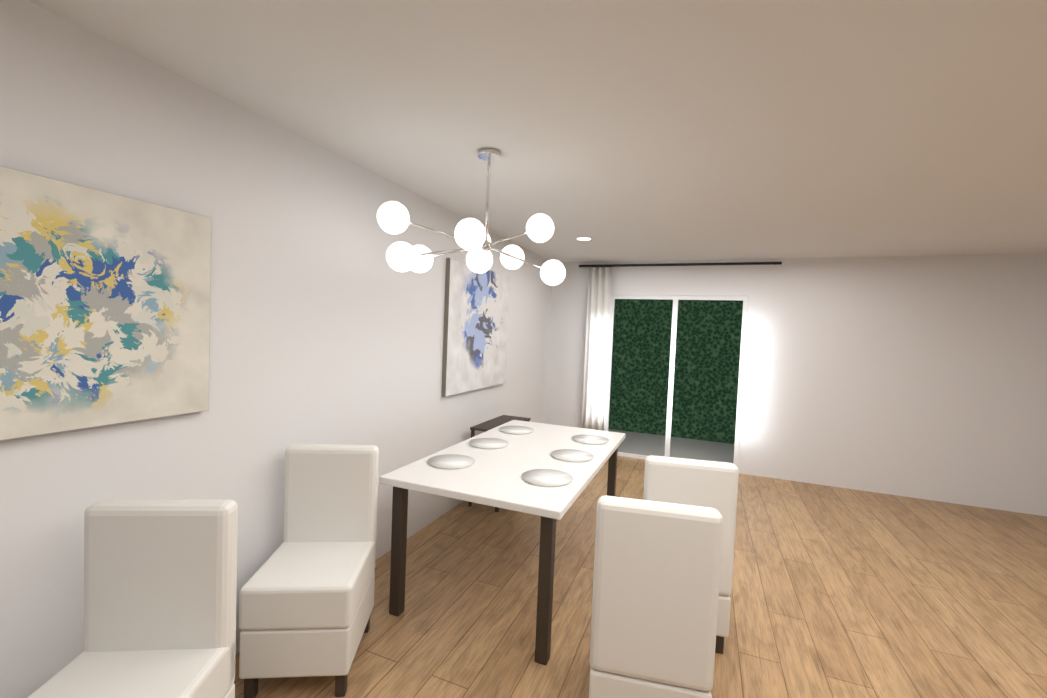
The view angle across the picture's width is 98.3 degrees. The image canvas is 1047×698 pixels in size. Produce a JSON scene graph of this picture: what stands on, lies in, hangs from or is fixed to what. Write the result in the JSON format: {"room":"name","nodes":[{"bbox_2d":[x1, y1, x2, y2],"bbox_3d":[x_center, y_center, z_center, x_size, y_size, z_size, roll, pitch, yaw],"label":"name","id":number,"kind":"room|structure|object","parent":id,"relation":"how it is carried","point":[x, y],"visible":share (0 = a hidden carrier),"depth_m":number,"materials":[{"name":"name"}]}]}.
{"room":"dining room","nodes":[
{"label":"dining room","id":0,"kind":"room"},
{"bbox_2d":[0,0,551,697],"bbox_3d":[-1.582,0.190,1.448,0.100,2.490,10.330,3,2,22],"label":"wall","id":1,"kind":"structure","parent":0,"point":[326,322],"depth_m":2.04,"materials":[{"name":"white paint"}]},
{"bbox_2d":[0,166,210,440],"bbox_3d":[-1.555,-0.129,1.278,0.038,0.796,1.295,3,2,22],"label":"abstract painting","id":2,"kind":"object","parent":1,"relation":"attached to","point":[104,308],"visible":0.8,"depth_m":1.52,"materials":[{"name":"multicoloured fabric"}]},
{"bbox_2d":[441,258,509,395],"bbox_3d":[-0.399,-0.186,4.170,0.038,1.107,1.194,3,2,22],"label":"framed picture","id":3,"kind":"object","parent":1,"relation":"attached to","point":[476,322],"visible":0.93,"depth_m":4.01,"materials":[{"name":"multicoloured fabric"}]},
{"bbox_2d":[29,0,1046,262],"bbox_3d":[1.226,-0.919,0.299,6.040,0.050,10.330,3,2,22],"label":"ceiling","id":4,"kind":"structure","parent":0,"point":[645,130],"depth_m":1.85,"materials":[{"name":"white paint"}]},
{"bbox_2d":[377,148,565,285],"bbox_3d":[-0.234,-0.705,2.381,0.761,0.664,0.928,3,2,22],"label":"chandelier","id":5,"kind":"object","parent":4,"relation":"hanging from","point":[471,235],"visible":1,"depth_m":2.33,"materials":[{"name":"white glass"}]},
{"bbox_2d":[575,237,592,240],"bbox_3d":[0.593,-1.082,4.441,0.170,0.007,0.170,3,2,22],"label":"recessed light","id":6,"kind":"object","parent":4,"relation":"in","point":[583,238],"visible":1,"depth_m":4.42,"materials":[{"name":"white paint"}]},
{"bbox_2d":[234,456,1046,697],"bbox_3d":[1.120,1.616,0.400,6.040,0.050,10.330,3,2,22],"label":"floor","id":7,"kind":"structure","parent":0,"point":[837,592],"depth_m":2.67,"materials":[{"name":"brown wood"}]},
{"bbox_2d":[27,499,237,697],"bbox_3d":[-1.181,0.983,1.305,0.440,0.950,0.490,2,2,-6],"label":"dining chair","id":8,"kind":"object","parent":7,"relation":"on","point":[160,582],"visible":1,"depth_m":1.45,"materials":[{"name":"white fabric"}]},
{"bbox_2d":[239,444,378,697],"bbox_3d":[-0.949,0.962,2.074,0.440,0.950,0.490,2,2,-6],"label":"dining chair","id":9,"kind":"object","parent":7,"relation":"on","point":[306,601],"visible":1,"depth_m":1.98,"materials":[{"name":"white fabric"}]},
{"bbox_2d":[468,415,530,511],"bbox_3d":[-0.212,1.032,4.221,0.300,0.700,0.700,3,2,22],"label":"console table","id":10,"kind":"object","parent":7,"relation":"on","point":[492,423],"visible":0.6,"depth_m":4.14,"materials":[{"name":"brown wood"}]},
{"bbox_2d":[379,420,625,664],"bbox_3d":[0.021,1.053,3.051,1.000,0.772,1.800,3,2,22],"label":"dining table","id":11,"kind":"object","parent":7,"relation":"on","point":[547,473],"visible":0.98,"depth_m":2.45,"materials":[{"name":"white"}]},
{"bbox_2d":[589,495,722,697],"bbox_3d":[0.515,1.032,1.867,0.440,0.950,0.490,3,2,12],"label":"dining chair","id":12,"kind":"object","parent":7,"relation":"on","point":[656,579],"visible":1,"depth_m":1.62,"materials":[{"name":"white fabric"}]},
{"bbox_2d":[643,455,738,653],"bbox_3d":[0.860,1.022,2.472,0.440,0.950,0.490,3,2,12],"label":"dining chair","id":13,"kind":"object","parent":7,"relation":"on","point":[703,483],"visible":0.23,"depth_m":2.21,"materials":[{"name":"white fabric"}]},
{"bbox_2d":[546,254,1046,516],"bbox_3d":[3.118,0.240,5.079,5.940,2.490,0.100,3,2,22],"label":"wall","id":14,"kind":"structure","parent":0,"point":[921,377],"depth_m":4.76,"materials":[{"name":"white paint"}]},
{"bbox_2d":[604,295,747,467],"bbox_3d":[1.829,0.377,5.598,1.598,2.069,0.040,3,2,22],"label":"door frame","id":15,"kind":"structure","parent":14,"relation":"attached to","point":[676,298],"depth_m":5.57,"materials":[{"name":"white"}]},
{"bbox_2d":[579,262,781,267],"bbox_3d":[1.801,-1.012,5.459,2.300,0.030,0.114,3,2,22],"label":"curtain rod","id":16,"kind":"object","parent":14,"relation":"attached to","point":[693,264],"visible":1,"depth_m":5.36,"materials":[{"name":"black metal"}]},
{"bbox_2d":[581,267,611,430],"bbox_3d":[0.928,0.156,5.792,0.303,2.380,0.063,3,2,22],"label":"curtain","id":17,"kind":"object","parent":16,"relation":"hanging from","point":[596,344],"visible":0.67,"depth_m":5.78,"materials":[{"name":"white fabric"}]},
{"label":"outside","id":18,"kind":"structure","parent":0,"visible":0},
{"bbox_2d":[608,429,733,462],"bbox_3d":[2.157,1.413,6.568,5.600,0.049,1.900,3,2,22],"label":"ground","id":19,"kind":"structure","parent":18,"point":[645,444],"depth_m":6.40,"materials":[{"name":"grey"}]},
{"bbox_2d":[608,299,742,443],"bbox_3d":[2.480,-0.125,7.157,5.600,3.000,0.300,3,2,22],"label":"hedge","id":20,"kind":"object","parent":19,"relation":"on","point":[707,360],"visible":0.21,"depth_m":7.03,"materials":[{"name":"green plant"}]}
]}

